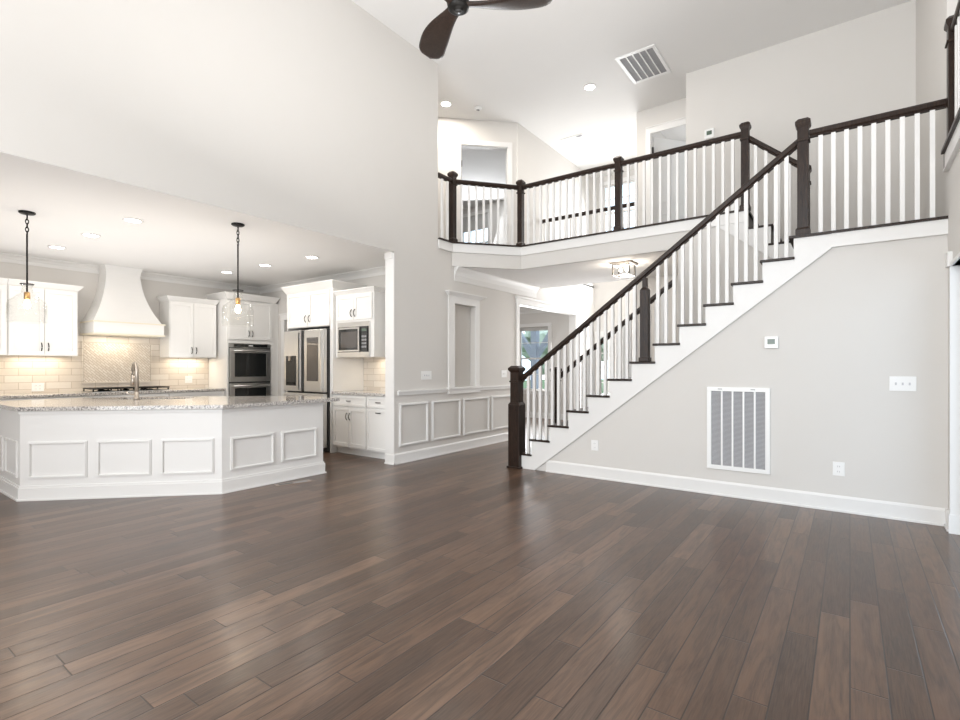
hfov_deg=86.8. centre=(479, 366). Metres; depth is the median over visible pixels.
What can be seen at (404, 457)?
baseboard
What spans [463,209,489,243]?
window
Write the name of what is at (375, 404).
base cabinet
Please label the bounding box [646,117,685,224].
door
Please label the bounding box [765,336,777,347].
thermostat
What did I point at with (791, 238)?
trim
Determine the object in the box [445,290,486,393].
trim
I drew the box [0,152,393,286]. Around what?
ceiling
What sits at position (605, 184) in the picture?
window
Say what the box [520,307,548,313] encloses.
trim
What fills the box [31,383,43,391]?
wall outlet
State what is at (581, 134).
ceiling vent
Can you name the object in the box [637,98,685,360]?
wall
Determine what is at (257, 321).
tall cabinet
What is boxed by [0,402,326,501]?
kitchen island
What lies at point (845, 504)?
baseboard
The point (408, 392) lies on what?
trim
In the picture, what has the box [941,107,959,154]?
trim
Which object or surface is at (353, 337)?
microwave
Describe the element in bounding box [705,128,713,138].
thermostat
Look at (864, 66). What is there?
wall
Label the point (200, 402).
island countertop
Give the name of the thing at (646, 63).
ceiling vent
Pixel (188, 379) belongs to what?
wall outlet
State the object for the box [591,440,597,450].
wall outlet
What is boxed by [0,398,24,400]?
base cabinet
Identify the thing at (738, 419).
air vent
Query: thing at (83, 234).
recessed light
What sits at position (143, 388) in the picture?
cooktop
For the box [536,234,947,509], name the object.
wall
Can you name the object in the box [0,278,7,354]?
upper cabinet
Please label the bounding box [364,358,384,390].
backsplash
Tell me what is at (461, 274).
trim
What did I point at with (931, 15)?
wall
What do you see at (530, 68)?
ceiling
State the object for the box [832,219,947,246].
trim
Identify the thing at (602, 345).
tree
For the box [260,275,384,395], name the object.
wall
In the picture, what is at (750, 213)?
floor
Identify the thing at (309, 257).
recessed light
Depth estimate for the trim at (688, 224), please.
7.43 m
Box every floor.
[0,417,959,719]
[582,210,758,287]
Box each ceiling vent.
[561,133,583,141]
[615,44,670,84]
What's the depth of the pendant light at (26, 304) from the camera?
5.11 m
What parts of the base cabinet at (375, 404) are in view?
drawer, drawer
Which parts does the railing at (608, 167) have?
handrail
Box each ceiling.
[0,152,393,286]
[352,0,911,208]
[464,250,677,288]
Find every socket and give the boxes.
[24,292,29,299]
[235,298,240,304]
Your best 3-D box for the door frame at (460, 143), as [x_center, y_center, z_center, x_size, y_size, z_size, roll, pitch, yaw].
[0.074,-3.040,9.388,1.040,2.220,0.142,0,0,-9]
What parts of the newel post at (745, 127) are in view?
molding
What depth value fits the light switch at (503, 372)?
9.04 m
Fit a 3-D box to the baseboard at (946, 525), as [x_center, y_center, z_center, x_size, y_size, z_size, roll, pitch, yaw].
[3.812,1.248,4.145,0.028,0.145,0.190,0,0,36]
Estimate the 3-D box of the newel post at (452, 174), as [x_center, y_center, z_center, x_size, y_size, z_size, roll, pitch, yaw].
[-0.425,-2.480,7.893,0.119,1.100,0.119,0,0,36]
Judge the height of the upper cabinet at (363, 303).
1.010 m
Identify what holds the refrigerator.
on the floor at (464, 584)
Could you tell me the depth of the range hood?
7.81 m
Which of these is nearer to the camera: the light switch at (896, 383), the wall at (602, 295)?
the light switch at (896, 383)
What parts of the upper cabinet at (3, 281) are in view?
door, crown molding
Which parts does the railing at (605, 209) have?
handrail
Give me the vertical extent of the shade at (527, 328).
0.100 m
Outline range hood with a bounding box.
[80,264,165,337]
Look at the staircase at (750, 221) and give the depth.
6.12 m
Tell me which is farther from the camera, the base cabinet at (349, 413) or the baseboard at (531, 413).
the baseboard at (531, 413)
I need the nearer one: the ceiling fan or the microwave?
the ceiling fan
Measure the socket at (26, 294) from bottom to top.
0.075 m
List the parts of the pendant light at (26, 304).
rod, chain, bulb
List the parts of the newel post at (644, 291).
molding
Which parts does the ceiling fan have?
blade, blade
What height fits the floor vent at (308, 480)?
0.004 m
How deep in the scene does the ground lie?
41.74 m
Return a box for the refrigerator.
[284,328,329,451]
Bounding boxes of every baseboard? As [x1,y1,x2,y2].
[384,453,394,464]
[395,432,507,464]
[525,412,562,419]
[546,460,944,525]
[944,509,948,531]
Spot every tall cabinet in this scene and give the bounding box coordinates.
[205,291,279,395]
[281,279,366,452]
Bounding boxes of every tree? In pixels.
[522,330,547,373]
[600,338,607,360]
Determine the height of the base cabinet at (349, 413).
0.905 m
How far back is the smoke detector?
8.85 m
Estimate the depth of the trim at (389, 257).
6.89 m
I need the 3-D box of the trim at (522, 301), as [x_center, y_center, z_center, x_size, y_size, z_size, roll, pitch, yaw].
[1.386,0.003,10.446,0.200,2.635,2.660,0,0,36]
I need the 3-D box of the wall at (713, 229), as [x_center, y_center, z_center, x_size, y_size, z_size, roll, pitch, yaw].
[3.540,-0.230,6.805,1.370,3.100,1.270,0,0,36]
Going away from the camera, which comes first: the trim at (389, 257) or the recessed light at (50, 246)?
the recessed light at (50, 246)
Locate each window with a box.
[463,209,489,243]
[520,322,550,394]
[599,175,633,228]
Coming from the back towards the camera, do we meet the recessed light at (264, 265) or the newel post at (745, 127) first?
the recessed light at (264, 265)
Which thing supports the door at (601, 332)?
in the wall at (602, 295)
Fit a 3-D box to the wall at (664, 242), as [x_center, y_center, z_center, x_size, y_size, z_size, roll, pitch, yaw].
[1.203,-1.670,7.589,3.287,0.220,0.665,0,0,21]
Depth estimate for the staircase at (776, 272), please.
5.46 m
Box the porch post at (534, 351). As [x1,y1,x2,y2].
[522,331,547,388]
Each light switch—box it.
[421,371,431,379]
[501,370,506,376]
[889,376,915,390]
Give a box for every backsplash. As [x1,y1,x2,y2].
[0,335,208,393]
[84,343,149,381]
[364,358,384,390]
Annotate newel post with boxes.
[447,171,457,241]
[507,366,525,468]
[516,179,525,244]
[550,367,561,423]
[613,155,623,229]
[639,278,650,360]
[739,121,750,210]
[795,117,810,234]
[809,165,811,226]
[944,15,954,134]
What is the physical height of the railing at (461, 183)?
0.984 m
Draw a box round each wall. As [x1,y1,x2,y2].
[0,0,593,453]
[0,262,259,338]
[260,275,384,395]
[438,117,516,244]
[452,232,677,269]
[463,170,633,413]
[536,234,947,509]
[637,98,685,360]
[678,227,772,342]
[686,0,915,241]
[916,0,959,509]
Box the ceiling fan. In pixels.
[419,0,551,58]
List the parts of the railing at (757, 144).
handrail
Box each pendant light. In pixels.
[18,210,35,308]
[231,222,244,312]
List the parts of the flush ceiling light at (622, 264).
frame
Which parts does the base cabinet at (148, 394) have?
drawer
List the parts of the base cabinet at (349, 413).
door, drawer, door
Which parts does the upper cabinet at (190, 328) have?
door, crown molding, door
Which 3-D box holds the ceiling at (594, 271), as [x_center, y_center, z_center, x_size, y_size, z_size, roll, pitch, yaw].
[1.669,-1.725,8.075,3.150,0.330,2.780,0,0,36]
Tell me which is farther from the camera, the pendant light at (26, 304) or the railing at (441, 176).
the railing at (441, 176)
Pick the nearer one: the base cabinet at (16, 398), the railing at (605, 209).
the base cabinet at (16, 398)
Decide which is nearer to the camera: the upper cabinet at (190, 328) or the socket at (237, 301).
the socket at (237, 301)
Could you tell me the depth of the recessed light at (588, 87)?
8.22 m
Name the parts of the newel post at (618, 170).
molding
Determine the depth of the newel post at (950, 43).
4.13 m
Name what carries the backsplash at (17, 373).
attached to the wall at (151, 289)
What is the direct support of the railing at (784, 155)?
on the staircase at (776, 272)
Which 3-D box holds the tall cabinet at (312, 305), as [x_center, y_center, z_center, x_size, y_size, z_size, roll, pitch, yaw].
[-2.580,-0.003,8.344,1.345,2.645,0.679,0,0,36]
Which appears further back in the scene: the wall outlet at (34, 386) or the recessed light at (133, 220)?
the wall outlet at (34, 386)
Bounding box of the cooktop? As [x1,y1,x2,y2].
[81,386,171,392]
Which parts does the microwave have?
door glass, door, handle, control panel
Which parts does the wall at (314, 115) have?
panel molding, panel molding, panel molding, panel molding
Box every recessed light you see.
[47,245,66,248]
[81,233,100,237]
[122,217,143,222]
[258,264,271,266]
[305,256,318,258]
[440,101,451,106]
[584,84,595,90]
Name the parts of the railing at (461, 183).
handrail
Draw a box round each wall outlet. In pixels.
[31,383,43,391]
[185,376,191,382]
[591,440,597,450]
[833,462,844,475]
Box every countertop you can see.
[0,388,224,398]
[0,396,339,410]
[331,390,384,395]
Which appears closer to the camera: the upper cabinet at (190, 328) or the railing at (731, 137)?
the railing at (731, 137)
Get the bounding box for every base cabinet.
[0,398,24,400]
[25,396,88,399]
[89,393,168,396]
[169,391,224,396]
[333,394,370,456]
[367,396,384,458]
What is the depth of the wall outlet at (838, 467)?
4.64 m
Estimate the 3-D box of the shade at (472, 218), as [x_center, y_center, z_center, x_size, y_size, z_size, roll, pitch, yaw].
[-0.147,-4.070,14.363,0.940,0.420,0.023,0,0,36]
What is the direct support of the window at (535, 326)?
in the wall at (602, 295)
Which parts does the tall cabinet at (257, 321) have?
door, crown molding, door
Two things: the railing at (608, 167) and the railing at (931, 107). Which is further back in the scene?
the railing at (608, 167)
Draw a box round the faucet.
[125,362,139,399]
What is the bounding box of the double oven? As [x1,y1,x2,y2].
[229,343,270,395]
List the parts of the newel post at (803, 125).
molding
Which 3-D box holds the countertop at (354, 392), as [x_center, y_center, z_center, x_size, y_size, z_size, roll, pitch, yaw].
[-1.582,0.394,7.660,1.307,0.038,0.592,0,0,36]
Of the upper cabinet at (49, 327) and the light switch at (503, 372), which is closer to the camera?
the upper cabinet at (49, 327)
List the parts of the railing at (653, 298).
handrail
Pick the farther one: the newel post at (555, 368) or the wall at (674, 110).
the wall at (674, 110)
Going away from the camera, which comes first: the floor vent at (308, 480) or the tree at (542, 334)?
the floor vent at (308, 480)
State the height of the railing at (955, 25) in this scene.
0.984 m
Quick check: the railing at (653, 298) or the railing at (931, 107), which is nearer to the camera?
the railing at (931, 107)
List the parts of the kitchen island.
panel molding, panel molding, panel molding, panel molding, molding, baseboard, panel molding, panel molding, panel molding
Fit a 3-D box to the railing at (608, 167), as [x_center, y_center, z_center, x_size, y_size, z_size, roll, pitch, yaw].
[1.313,-2.422,7.697,1.530,0.984,0.062,0,0,36]
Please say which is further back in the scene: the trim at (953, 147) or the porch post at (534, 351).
the porch post at (534, 351)
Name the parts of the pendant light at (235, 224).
chain, rod, bulb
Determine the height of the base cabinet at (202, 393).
0.905 m
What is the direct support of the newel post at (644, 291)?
on the staircase at (776, 272)
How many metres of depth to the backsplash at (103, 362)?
8.06 m
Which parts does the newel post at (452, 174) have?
molding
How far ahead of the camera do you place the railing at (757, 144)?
6.05 m
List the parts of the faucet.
spout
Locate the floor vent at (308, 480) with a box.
[274,479,311,485]
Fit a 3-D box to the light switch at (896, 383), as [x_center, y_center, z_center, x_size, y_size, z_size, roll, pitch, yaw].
[3.642,0.144,4.377,0.180,0.125,0.016,0,0,36]
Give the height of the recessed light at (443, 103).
0.009 m
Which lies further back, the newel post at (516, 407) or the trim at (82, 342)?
the trim at (82, 342)
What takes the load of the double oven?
in the tall cabinet at (257, 321)
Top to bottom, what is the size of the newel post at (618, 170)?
1.060 m
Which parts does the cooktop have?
plate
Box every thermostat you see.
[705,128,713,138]
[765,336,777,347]
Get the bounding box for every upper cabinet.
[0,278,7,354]
[7,278,83,355]
[156,295,219,357]
[333,286,384,357]
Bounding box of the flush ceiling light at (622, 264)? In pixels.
[610,260,637,277]
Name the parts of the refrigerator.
fridge door, handle, freezer drawer, fridge door, handle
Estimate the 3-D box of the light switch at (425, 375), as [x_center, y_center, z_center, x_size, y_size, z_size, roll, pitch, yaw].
[-0.781,0.123,7.372,0.015,0.117,0.215,0,0,36]
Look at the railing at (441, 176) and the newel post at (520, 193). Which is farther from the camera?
the newel post at (520, 193)
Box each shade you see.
[463,213,487,232]
[520,326,547,331]
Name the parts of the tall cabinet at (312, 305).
door, door, crown molding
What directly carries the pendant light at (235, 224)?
hanging from the ceiling at (177, 236)
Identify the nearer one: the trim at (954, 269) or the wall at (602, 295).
the trim at (954, 269)
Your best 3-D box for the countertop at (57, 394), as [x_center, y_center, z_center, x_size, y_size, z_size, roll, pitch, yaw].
[-6.165,0.394,7.068,0.609,0.038,4.967,0,0,36]
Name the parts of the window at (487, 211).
sash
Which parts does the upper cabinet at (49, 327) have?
door, crown molding, door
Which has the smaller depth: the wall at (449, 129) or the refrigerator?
the refrigerator
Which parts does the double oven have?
oven door, oven door, control panel, handle, handle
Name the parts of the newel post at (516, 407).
molding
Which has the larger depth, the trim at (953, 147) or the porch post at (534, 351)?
the porch post at (534, 351)
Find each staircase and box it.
[521,234,831,469]
[720,213,793,258]
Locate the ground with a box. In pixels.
[523,379,607,392]
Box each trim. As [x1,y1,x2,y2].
[0,252,259,293]
[81,341,151,383]
[258,266,384,293]
[384,251,394,453]
[398,385,509,394]
[438,208,748,246]
[438,210,748,253]
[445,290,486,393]
[454,266,539,297]
[515,295,579,409]
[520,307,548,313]
[788,216,947,248]
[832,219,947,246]
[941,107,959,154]
[943,120,959,171]
[945,251,959,534]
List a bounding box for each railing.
[438,172,451,239]
[456,179,518,244]
[520,139,796,453]
[522,163,614,243]
[542,202,633,241]
[561,280,671,420]
[621,132,740,227]
[749,135,796,241]
[809,98,946,231]
[950,0,959,115]
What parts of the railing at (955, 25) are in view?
handrail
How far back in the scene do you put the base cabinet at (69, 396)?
7.01 m
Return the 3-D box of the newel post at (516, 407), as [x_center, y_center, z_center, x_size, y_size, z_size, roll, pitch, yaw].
[0.484,0.652,6.686,0.198,1.335,0.198,0,0,36]
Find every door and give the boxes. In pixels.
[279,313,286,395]
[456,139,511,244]
[595,330,632,393]
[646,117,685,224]
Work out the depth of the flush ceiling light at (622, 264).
7.59 m
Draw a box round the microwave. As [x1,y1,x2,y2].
[338,321,369,356]
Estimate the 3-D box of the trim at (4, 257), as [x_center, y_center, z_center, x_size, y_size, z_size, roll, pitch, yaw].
[-6.842,-1.505,6.573,0.100,0.110,8.570,0,0,36]
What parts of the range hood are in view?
band molding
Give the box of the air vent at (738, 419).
[707,387,769,474]
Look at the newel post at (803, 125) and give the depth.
4.79 m
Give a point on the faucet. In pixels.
(134, 381)
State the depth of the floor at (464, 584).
2.86 m
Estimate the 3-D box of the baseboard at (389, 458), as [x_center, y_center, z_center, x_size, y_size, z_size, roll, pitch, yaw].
[-1.227,1.248,6.901,0.181,0.145,0.028,0,0,36]
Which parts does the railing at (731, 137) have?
handrail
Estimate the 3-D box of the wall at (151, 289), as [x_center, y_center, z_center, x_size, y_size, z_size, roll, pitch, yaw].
[-6.960,-0.120,6.597,0.120,2.880,8.870,0,0,36]
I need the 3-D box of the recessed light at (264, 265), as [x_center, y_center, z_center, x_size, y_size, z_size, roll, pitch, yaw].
[-3.288,-1.554,7.769,0.194,0.009,0.194,0,0,36]
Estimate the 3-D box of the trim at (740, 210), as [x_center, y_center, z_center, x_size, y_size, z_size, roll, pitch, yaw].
[1.477,-1.920,7.332,4.176,0.024,0.964,0,0,20]
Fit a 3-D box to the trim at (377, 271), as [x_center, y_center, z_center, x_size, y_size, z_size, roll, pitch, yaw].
[-2.647,-1.505,8.757,4.310,0.110,0.100,0,0,36]
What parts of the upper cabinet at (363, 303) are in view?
door, crown molding, door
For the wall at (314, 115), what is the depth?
5.57 m
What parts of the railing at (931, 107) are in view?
handrail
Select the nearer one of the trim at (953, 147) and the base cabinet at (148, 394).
the trim at (953, 147)
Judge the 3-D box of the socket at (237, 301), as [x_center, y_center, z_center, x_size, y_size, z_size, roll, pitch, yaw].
[-2.640,-0.718,5.542,0.052,0.075,0.052,0,0,36]
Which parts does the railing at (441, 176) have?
handrail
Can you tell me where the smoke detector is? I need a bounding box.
[474,106,481,110]

